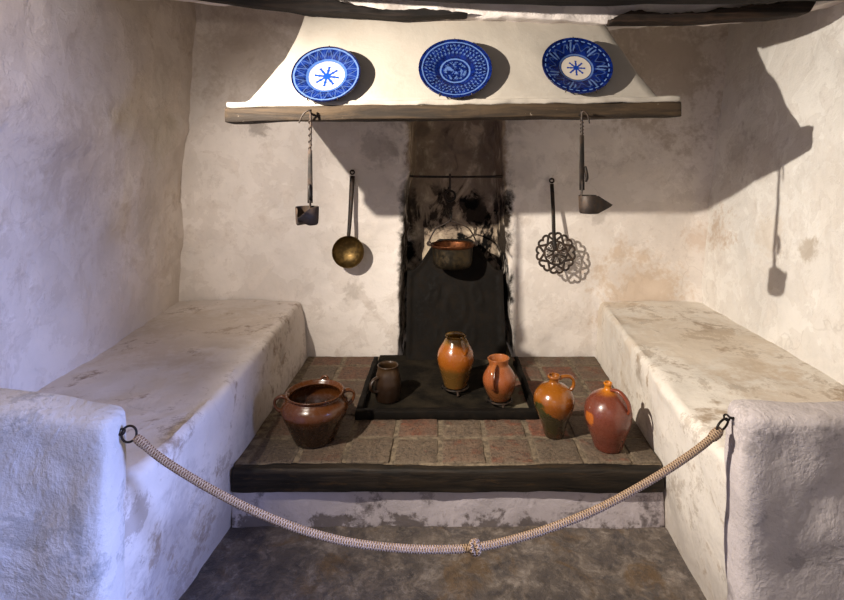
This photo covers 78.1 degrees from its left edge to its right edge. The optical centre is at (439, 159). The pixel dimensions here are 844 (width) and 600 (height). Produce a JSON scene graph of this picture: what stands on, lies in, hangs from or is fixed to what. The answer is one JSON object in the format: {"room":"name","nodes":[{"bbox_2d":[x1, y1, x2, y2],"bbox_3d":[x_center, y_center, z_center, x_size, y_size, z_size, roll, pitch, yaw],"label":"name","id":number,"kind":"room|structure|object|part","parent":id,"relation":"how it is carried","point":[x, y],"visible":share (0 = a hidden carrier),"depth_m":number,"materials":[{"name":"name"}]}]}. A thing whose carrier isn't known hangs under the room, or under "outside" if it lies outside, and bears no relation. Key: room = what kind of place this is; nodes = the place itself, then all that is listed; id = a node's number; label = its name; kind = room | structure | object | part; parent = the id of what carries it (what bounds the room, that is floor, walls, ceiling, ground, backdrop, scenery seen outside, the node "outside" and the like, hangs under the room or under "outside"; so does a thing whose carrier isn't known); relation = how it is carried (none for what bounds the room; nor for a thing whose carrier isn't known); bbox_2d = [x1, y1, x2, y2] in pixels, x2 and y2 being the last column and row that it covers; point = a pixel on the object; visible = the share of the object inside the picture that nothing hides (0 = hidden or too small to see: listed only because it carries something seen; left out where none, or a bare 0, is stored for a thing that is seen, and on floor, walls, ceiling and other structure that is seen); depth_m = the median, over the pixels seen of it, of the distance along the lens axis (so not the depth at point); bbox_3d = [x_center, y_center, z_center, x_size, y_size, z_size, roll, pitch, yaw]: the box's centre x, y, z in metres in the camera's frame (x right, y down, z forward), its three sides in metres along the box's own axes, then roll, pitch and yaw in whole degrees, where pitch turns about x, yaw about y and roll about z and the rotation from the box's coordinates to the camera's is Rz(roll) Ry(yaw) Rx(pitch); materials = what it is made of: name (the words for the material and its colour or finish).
{"room":"historic interior","nodes":[
{"label":"historic interior","id":0,"kind":"room"},
{"bbox_2d":[0,388,126,599],"bbox_3d":[-1.257,1.077,1.399,0.798,0.927,0.144,0,0,0],"label":"wall","id":1,"kind":"structure","parent":0,"point":[63,457],"depth_m":1.34,"materials":[{"name":"white paint"}]},
{"bbox_2d":[118,425,137,442],"bbox_3d":[-0.858,0.737,1.398,0.090,0.045,0.016,0,0,0],"label":"ring","id":2,"kind":"object","parent":1,"relation":"attached to","point":[123,431],"visible":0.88,"depth_m":1.40,"materials":[{"name":"black metal"}]},
{"bbox_2d":[0,0,195,391],"bbox_3d":[-1.504,0.206,1.359,0.257,2.655,4.139,0,0,-2],"label":"wall","id":3,"kind":"structure","parent":0,"point":[95,94],"depth_m":2.25,"materials":[{"name":"white paint"}]},
{"bbox_2d":[178,525,706,599],"bbox_3d":[0.088,1.508,0.767,3.953,0.034,2.950,0,0,0],"label":"floor","id":4,"kind":"structure","parent":0,"point":[263,562],"depth_m":1.93,"materials":[{"name":"grey stone"}]},
{"bbox_2d":[37,299,306,599],"bbox_3d":[-1.248,1.206,2.369,0.869,0.633,1.906,0,0,0],"label":"bench","id":5,"kind":"object","parent":4,"relation":"on","point":[199,380],"visible":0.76,"depth_m":2.05,"materials":[{"name":"white paint"}]},
{"bbox_2d":[231,340,664,528],"bbox_3d":[0.066,1.371,2.857,1.847,0.326,1.509,0,0,0],"label":"hearth","id":6,"kind":"object","parent":4,"relation":"on","point":[431,456],"visible":0.79,"depth_m":2.15,"materials":[{"name":"tile"}]},
{"bbox_2d":[273,375,354,447],"bbox_3d":[-0.562,1.135,2.336,0.297,0.223,0.297,0,0,32],"label":"pot","id":7,"kind":"object","parent":6,"relation":"on","point":[313,411],"visible":1,"depth_m":2.25,"materials":[{"name":"brown ceramic"}]},
{"bbox_3d":[-0.712,1.087,2.318,0.062,0.083,0.025,0,0,-7],"label":"handle","id":8,"kind":"part","parent":7,"relation":"part of","materials":[{"name":"brown ceramic"}]},
{"bbox_3d":[-0.419,1.087,2.389,0.062,0.083,0.025,0,0,-20],"label":"handle","id":9,"kind":"part","parent":7,"relation":"part of","materials":[{"name":"brown ceramic"}]},
{"bbox_2d":[369,361,400,403],"bbox_3d":[-0.282,1.157,2.708,0.159,0.179,0.150,0,0,0],"label":"jug","id":10,"kind":"object","parent":6,"relation":"on","point":[387,380],"visible":1,"depth_m":2.66,"materials":[{"name":"ceramic"}]},
{"bbox_3d":[-0.338,1.155,2.656,0.056,0.088,0.021,0,0,-41],"label":"handle","id":11,"kind":"part","parent":10,"relation":"part of","materials":[{"name":"ceramic"}]},
{"bbox_3d":[0.035,1.233,2.856,0.906,0.049,0.707,0,0,0],"label":"fire frame","id":12,"kind":"part","parent":6,"relation":"part of","materials":[{"name":"black metal"}]},
{"bbox_2d":[441,383,468,396],"bbox_3d":[0.080,1.232,2.803,0.151,0.032,0.156,0,0,0],"label":"trivet","id":13,"kind":"object","parent":6,"relation":"on","point":[442,386],"visible":0.59,"depth_m":2.75,"materials":[{"name":"black metal"}]},
{"bbox_2d":[437,331,473,389],"bbox_3d":[0.084,1.075,2.808,0.197,0.280,0.197,0,0,0],"label":"jug","id":14,"kind":"object","parent":13,"relation":"on","point":[455,356],"visible":1,"depth_m":2.74,"materials":[{"name":"orange ceramic"}]},
{"bbox_3d":[0.127,0.982,2.740,0.026,0.093,0.066,0,0,-32],"label":"handle","id":15,"kind":"part","parent":14,"relation":"part of","materials":[{"name":"orange ceramic"}]},
{"bbox_2d":[406,239,505,359],"bbox_3d":[0.099,0.892,3.379,0.628,0.720,0.256,0,0,0],"label":"fireback","id":16,"kind":"object","parent":6,"relation":"on","point":[469,301],"visible":0.82,"depth_m":3.35,"materials":[{"name":"black metal"}]},
{"bbox_2d":[486,396,512,407],"bbox_3d":[0.303,1.232,2.650,0.137,0.032,0.141,0,0,0],"label":"trivet","id":17,"kind":"object","parent":6,"relation":"on","point":[510,400],"visible":0.59,"depth_m":2.61,"materials":[{"name":"black metal"}]},
{"bbox_2d":[483,354,515,402],"bbox_3d":[0.304,1.112,2.650,0.169,0.211,0.179,0,0,-15],"label":"pitcher","id":18,"kind":"object","parent":17,"relation":"on","point":[499,380],"visible":1,"depth_m":2.60,"materials":[{"name":"orange ceramic"}]},
{"bbox_3d":[0.265,1.085,2.579,0.026,0.128,0.069,0,0,23],"label":"handle","id":19,"kind":"part","parent":18,"relation":"part of","materials":[{"name":"orange ceramic"}]},
{"bbox_2d":[533,373,575,439],"bbox_3d":[0.517,1.110,2.360,0.184,0.272,0.184,0,0,27],"label":"jug","id":20,"kind":"object","parent":6,"relation":"on","point":[554,401],"visible":1,"depth_m":2.31,"materials":[{"name":"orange ceramic"}]},
{"bbox_3d":[0.577,1.014,2.367,0.082,0.077,0.020,0,0,-7],"label":"handle","id":21,"kind":"part","parent":20,"relation":"part of","materials":[{"name":"orange ceramic"}]},
{"bbox_2d":[584,381,632,453],"bbox_3d":[0.730,1.106,2.260,0.201,0.281,0.201,0,0,0],"label":"water jug","id":22,"kind":"object","parent":6,"relation":"on","point":[608,414],"visible":1,"depth_m":2.19,"materials":[{"name":"ceramic"}]},
{"bbox_3d":[0.771,1.027,2.214,0.025,0.091,0.094,0,0,-42],"label":"handle","id":23,"kind":"part","parent":22,"relation":"part of","materials":[{"name":"ceramic"}]},
{"bbox_2d":[596,301,843,599],"bbox_3d":[1.259,1.205,2.393,0.810,0.635,1.823,0,0,0],"label":"bench","id":24,"kind":"object","parent":4,"relation":"on","point":[680,366],"visible":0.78,"depth_m":2.15,"materials":[{"name":"white paint"}]},
{"bbox_2d":[179,3,729,357],"bbox_3d":[0.094,0.206,3.446,3.776,2.655,0.418,0,0,0],"label":"wall","id":25,"kind":"structure","parent":0,"point":[242,185],"depth_m":3.34,"materials":[{"name":"white paint"}]},
{"bbox_2d":[225,16,680,123],"bbox_3d":[0.051,-0.406,2.669,1.825,0.514,1.280,0,0,0],"label":"hood","id":26,"kind":"object","parent":25,"relation":"attached to","point":[390,87],"visible":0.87,"depth_m":2.13,"materials":[{"name":"white paint"}]},
{"bbox_2d":[295,109,318,225],"bbox_3d":[-0.504,0.026,1.982,0.089,0.446,0.132,0,0,-19],"label":"oil lamp","id":27,"kind":"object","parent":26,"relation":"hanging from","point":[308,215],"visible":1,"depth_m":2.02,"materials":[{"name":"brown metal"}]},
{"bbox_3d":[-0.507,0.065,2.032,0.020,0.207,0.009,0,0,0],"label":"rod","id":28,"kind":"part","parent":27,"relation":"part of","materials":[{"name":"black metal"}]},
{"bbox_2d":[291,45,360,101],"bbox_3d":[-0.459,-0.351,2.099,0.277,0.250,0.150,0,0,3],"label":"plate","id":29,"kind":"object","parent":26,"relation":"attached to","point":[327,73],"visible":1,"depth_m":2.11,"materials":[{"name":"blue ceramic"}]},
{"bbox_2d":[418,38,491,97],"bbox_3d":[0.062,-0.378,2.119,0.298,0.268,0.160,0,0,3],"label":"plate","id":30,"kind":"object","parent":26,"relation":"attached to","point":[451,68],"visible":1,"depth_m":2.13,"materials":[{"name":"blue ceramic"}]},
{"bbox_2d":[542,37,612,93],"bbox_3d":[0.559,-0.390,2.124,0.286,0.258,0.154,0,0,3],"label":"plate","id":31,"kind":"object","parent":26,"relation":"hanging from","point":[573,65],"visible":1,"depth_m":2.13,"materials":[{"name":"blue glazed ceramic"}]},
{"bbox_2d":[578,110,611,213],"bbox_3d":[0.600,0.007,2.019,0.121,0.401,0.082,0,0,31],"label":"oil lamp","id":32,"kind":"object","parent":26,"relation":"hanging from","point":[588,204],"visible":1,"depth_m":2.02,"materials":[{"name":"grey metal"}]},
{"bbox_3d":[0.554,0.010,2.032,0.020,0.215,0.009,0,0,0],"label":"rod","id":33,"kind":"part","parent":32,"relation":"part of","materials":[{"name":"black metal"}]},
{"bbox_2d":[410,175,502,177],"bbox_3d":[0.106,0.106,3.385,0.632,0.017,0.154,0,0,0],"label":"bar","id":34,"kind":"object","parent":25,"relation":"attached to","point":[412,176],"visible":0.92,"depth_m":3.31,"materials":[{"name":"black metal"}]},
{"bbox_2d":[444,174,455,221],"bbox_3d":[0.064,0.242,3.318,0.078,0.313,0.037,0,0,-19],"label":"hook","id":35,"kind":"object","parent":34,"relation":"hanging from","point":[449,190],"visible":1,"depth_m":3.31,"materials":[{"name":"black metal"}]},
{"bbox_2d":[426,220,477,269],"bbox_3d":[0.080,0.534,3.318,0.284,0.299,0.284,0,0,45],"label":"hanging pot","id":36,"kind":"object","parent":35,"relation":"hanging from","point":[447,254],"visible":1,"depth_m":3.23,"materials":[{"name":"orange metal"}]},
{"bbox_3d":[-0.557,0.070,3.319,0.009,0.014,0.066,0,0,0],"label":"nail","id":37,"kind":"object","parent":25,"relation":"attached to","visible":0},
{"bbox_2d":[332,169,363,267],"bbox_3d":[-0.572,0.366,3.266,0.201,0.612,0.089,0,0,0],"label":"ladle","id":38,"kind":"object","parent":37,"relation":"hanging from","point":[347,251],"visible":1,"depth_m":3.27,"materials":[{"name":"gold metal"}]},
{"bbox_2d":[332,236,363,267],"bbox_3d":[-0.572,0.572,3.257,0.201,0.200,0.071,0,0,0],"label":"bowl","id":39,"kind":"object","parent":38,"relation":"on","point":[348,251],"depth_m":3.27,"materials":[{"name":"gold metal"}]},
{"bbox_3d":[-0.563,0.290,3.272,0.032,0.380,0.080,0,0,11],"label":"handle","id":40,"kind":"part","parent":38,"relation":"part of","materials":[{"name":"black metal"}]},
{"bbox_2d":[137,0,843,29],"bbox_3d":[0.100,-0.850,2.319,3.670,0.519,0.187,0,0,0],"label":"ceiling","id":41,"kind":"structure","parent":0,"point":[585,15],"depth_m":2.25,"materials":[{"name":"paint"}]},
{"bbox_2d":[198,0,467,20],"bbox_3d":[-0.708,-0.759,2.239,1.652,0.313,0.093,0,0,0],"label":"ceiling beam","id":42,"kind":"structure","parent":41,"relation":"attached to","point":[324,8],"depth_m":2.20,"materials":[{"name":"brown wood"}]},
{"bbox_2d":[415,0,834,5],"bbox_3d":[0.083,-0.760,1.957,3.375,0.326,0.245,0,0,0],"label":"ceiling beam","id":43,"kind":"structure","parent":41,"relation":"attached to","point":[522,2],"depth_m":2.00,"materials":[{"name":"brown wood"}]},
{"bbox_2d":[606,1,815,25],"bbox_3d":[1.160,-0.636,2.235,0.868,0.106,0.090,0,0,0],"label":"ceiling beam","id":44,"kind":"structure","parent":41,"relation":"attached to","point":[784,9],"depth_m":2.20,"materials":[{"name":"brown wood"}]},
{"bbox_2d":[702,2,843,384],"bbox_3d":[2.228,0.206,2.177,1.450,2.655,2.490,0,0,0],"label":"wall","id":45,"kind":"structure","parent":0,"point":[774,262],"depth_m":2.58,"materials":[{"name":"white paint"}]},
{"bbox_2d":[724,399,843,599],"bbox_3d":[1.274,1.114,1.469,0.912,0.851,0.144,0,0,0],"label":"wall","id":46,"kind":"structure","parent":0,"point":[784,519],"depth_m":1.42,"materials":[{"name":"white paint"}]},
{"bbox_2d":[716,413,734,429],"bbox_3d":[0.817,0.743,1.468,0.081,0.050,0.016,0,0,0],"label":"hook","id":47,"kind":"object","parent":46,"relation":"attached to","point":[725,414],"visible":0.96,"depth_m":1.47,"materials":[{"name":"black metal"}]},
{"bbox_2d":[132,426,723,556],"bbox_3d":[-0.013,0.916,1.435,1.628,0.356,0.040,0,0,-2],"label":"rope","id":48,"kind":"object","parent":47,"relation":"hanging from","point":[474,548],"visible":1,"depth_m":1.43,"materials":[{"name":"fabric"}]},
{"bbox_3d":[0.712,0.122,3.323,0.010,0.014,0.069,0,0,0],"label":"nail","id":49,"kind":"object","parent":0,"visible":0},
{"bbox_2d":[535,178,575,273],"bbox_3d":[0.713,0.405,3.244,0.255,0.584,0.142,0,0,0],"label":"skimmer","id":50,"kind":"object","parent":49,"relation":"hanging from","point":[555,243],"visible":1,"depth_m":3.21,"materials":[{"name":"brown metal"}]},
{"bbox_3d":[0.710,0.355,3.258,0.030,0.409,0.113,0,0,0],"label":"handle","id":51,"kind":"part","parent":50,"relation":"part of","materials":[{"name":"black metal"}]}
]}

